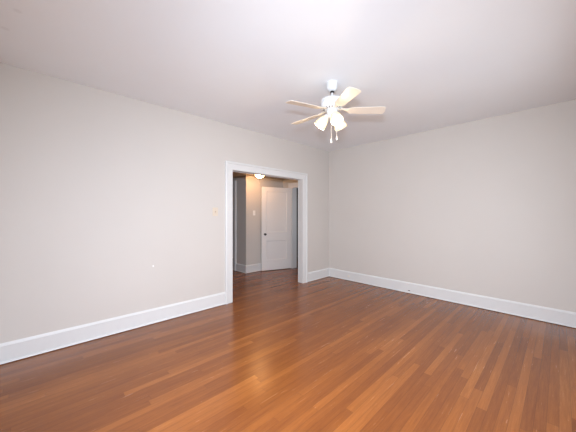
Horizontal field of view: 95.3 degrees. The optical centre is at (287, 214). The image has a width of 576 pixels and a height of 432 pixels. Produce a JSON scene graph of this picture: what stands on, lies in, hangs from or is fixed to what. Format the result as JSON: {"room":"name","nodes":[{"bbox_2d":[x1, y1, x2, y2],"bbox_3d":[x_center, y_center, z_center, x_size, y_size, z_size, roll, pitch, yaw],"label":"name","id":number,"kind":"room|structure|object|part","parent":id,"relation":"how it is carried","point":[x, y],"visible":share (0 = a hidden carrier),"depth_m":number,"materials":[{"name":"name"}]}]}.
{"room":"empty living room","nodes":[
{"label":"empty living room","id":0,"kind":"room"},
{"bbox_2d":[0,63,328,343],"bbox_3d":[-0.948,-0.010,3.994,5.010,2.700,0.107,0,0,-44],"label":"wall","id":1,"kind":"structure","parent":0,"point":[108,200],"depth_m":2.91,"materials":[{"name":"beige paint"}]},
{"bbox_2d":[0,292,225,364],"bbox_3d":[-1.764,1.247,3.113,2.313,0.177,0.030,0,0,-44],"label":"baseboard","id":2,"kind":"structure","parent":1,"relation":"attached to","point":[19,349],"depth_m":2.84,"materials":[{"name":"white paint"}]},
{"bbox_2d":[213,208,217,215],"bbox_3d":[-1.053,-0.038,3.810,0.085,0.122,0.017,0,0,-44],"label":"light switch","id":3,"kind":"object","parent":1,"relation":"attached to","point":[215,210],"visible":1,"depth_m":3.81,"materials":[{"name":"beige plastic"}]},
{"bbox_2d":[225,161,307,303],"bbox_3d":[-0.323,0.269,4.599,1.824,2.142,0.169,0,0,-44],"label":"door frame","id":4,"kind":"structure","parent":1,"relation":"attached to","point":[230,166],"depth_m":4.41,"materials":[{"name":"white paint"}]},
{"bbox_2d":[308,268,328,281],"bbox_3d":[0.639,1.247,5.435,0.723,0.177,0.030,0,0,-44],"label":"baseboard","id":5,"kind":"structure","parent":1,"relation":"attached to","point":[322,273],"depth_m":5.42,"materials":[{"name":"white paint"}]},
{"bbox_2d":[233,176,282,264],"bbox_3d":[-1.230,0.154,7.071,1.140,2.372,1.980,0,0,-44],"label":"wall","id":6,"kind":"structure","parent":0,"point":[248,188],"depth_m":6.12,"materials":[{"name":"beige paint"}]},
{"bbox_2d":[233,181,235,269],"bbox_3d":[-1.570,0.269,6.579,0.032,2.142,0.959,0,0,-44],"label":"door frame","id":7,"kind":"structure","parent":6,"relation":"attached to","point":[234,182],"depth_m":6.27,"materials":[{"name":"white paint"}]},
{"bbox_2d":[235,263,245,272],"bbox_3d":[-1.089,1.247,6.082,0.030,0.177,0.423,0,0,-44],"label":"baseboard","id":8,"kind":"structure","parent":6,"relation":"attached to","point":[239,267],"depth_m":6.08,"materials":[{"name":"white paint"}]},
{"bbox_2d":[246,263,260,272],"bbox_3d":[-0.542,1.247,6.337,1.170,0.177,0.030,0,0,-44],"label":"baseboard","id":9,"kind":"structure","parent":6,"relation":"attached to","point":[253,267],"depth_m":6.09,"materials":[{"name":"white paint"}]},
{"bbox_2d":[233,172,286,179],"bbox_3d":[-1.407,-0.957,5.951,2.950,0.150,3.345,0,0,-44],"label":"ceiling","id":10,"kind":"structure","parent":0,"point":[235,174],"depth_m":5.96,"materials":[{"name":"beige paint"}]},
{"bbox_2d":[0,257,575,431],"bbox_3d":[-0.014,1.400,4.609,7.210,0.120,7.510,0,0,-44],"label":"floor","id":11,"kind":"structure","parent":0,"point":[327,354],"depth_m":2.23,"materials":[{"name":"brown wood"}]},
{"bbox_2d":[0,0,575,151],"bbox_3d":[0.463,-1.420,2.640,5.160,0.120,4.015,0,0,-44],"label":"ceiling","id":12,"kind":"structure","parent":0,"point":[432,64],"depth_m":2.25,"materials":[{"name":"paint"}]},
{"bbox_2d":[286,80,385,142],"bbox_3d":[0.430,-1.046,2.730,1.027,0.627,1.000,0,0,-44],"label":"ceiling fan","id":13,"kind":"object","parent":12,"relation":"hanging from","point":[331,104],"visible":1,"depth_m":2.65,"materials":[{"name":"white metal"}]},
{"bbox_3d":[0.156,-1.059,2.541,0.366,0.038,0.126,0,0,-30],"label":"blade","id":14,"kind":"part","parent":13,"relation":"part of","materials":[{"name":"beige wood"}]},
{"bbox_3d":[0.199,-1.059,2.947,0.366,0.038,0.126,0,0,42],"label":"blade","id":15,"kind":"part","parent":13,"relation":"part of","materials":[{"name":"beige wood"}]},
{"bbox_3d":[0.364,-0.971,2.748,0.124,0.128,0.124,42,13,15],"label":"lamp shade","id":16,"kind":"part","parent":13,"relation":"part of","materials":[{"name":"beige glass"}]},
{"bbox_3d":[0.474,-0.971,2.617,0.124,0.128,0.124,0,-40,-10],"label":"lamp shade","id":17,"kind":"part","parent":13,"relation":"part of","materials":[{"name":"beige glass"}]},
{"bbox_3d":[0.533,-0.971,2.778,0.124,0.128,0.124,0,40,50],"label":"lamp shade","id":18,"kind":"part","parent":13,"relation":"part of","materials":[{"name":"beige glass"}]},
{"bbox_3d":[0.529,-1.059,2.374,0.126,0.038,0.366,0,0,-12],"label":"blade","id":19,"kind":"part","parent":13,"relation":"part of","materials":[{"name":"beige wood"}]},
{"bbox_3d":[0.803,-1.059,2.678,0.366,0.038,0.126,0,0,6],"label":"blade","id":20,"kind":"part","parent":13,"relation":"part of","materials":[{"name":"beige wood"}]},
{"bbox_2d":[297,188,297,256],"bbox_3d":[1.074,0.154,7.197,2.050,2.372,2.800,0,0,-44],"label":"wall","id":21,"kind":"structure","parent":0,"point":[297,188],"depth_m":8.18,"materials":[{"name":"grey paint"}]},
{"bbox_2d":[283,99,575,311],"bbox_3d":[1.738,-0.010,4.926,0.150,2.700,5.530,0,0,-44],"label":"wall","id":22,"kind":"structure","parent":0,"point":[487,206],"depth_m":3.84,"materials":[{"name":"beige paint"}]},
{"bbox_2d":[261,187,291,270],"bbox_3d":[-0.274,0.340,6.350,0.779,1.976,0.162,0,0,-25],"label":"door","id":23,"kind":"structure","parent":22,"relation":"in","point":[276,227],"depth_m":6.33,"materials":[{"name":"white paint"}]},
{"bbox_2d":[288,182,297,267],"bbox_3d":[0.430,0.280,6.258,0.184,2.120,1.049,0,0,-44],"label":"door frame","id":24,"kind":"structure","parent":22,"relation":"attached to","point":[294,190],"depth_m":6.53,"materials":[{"name":"white paint"}]},
{"bbox_2d":[329,268,575,327],"bbox_3d":[2.184,1.247,4.335,0.030,0.177,3.760,0,0,-44],"label":"baseboard","id":25,"kind":"structure","parent":22,"relation":"attached to","point":[551,315],"depth_m":3.83,"materials":[{"name":"white paint"}]}
]}

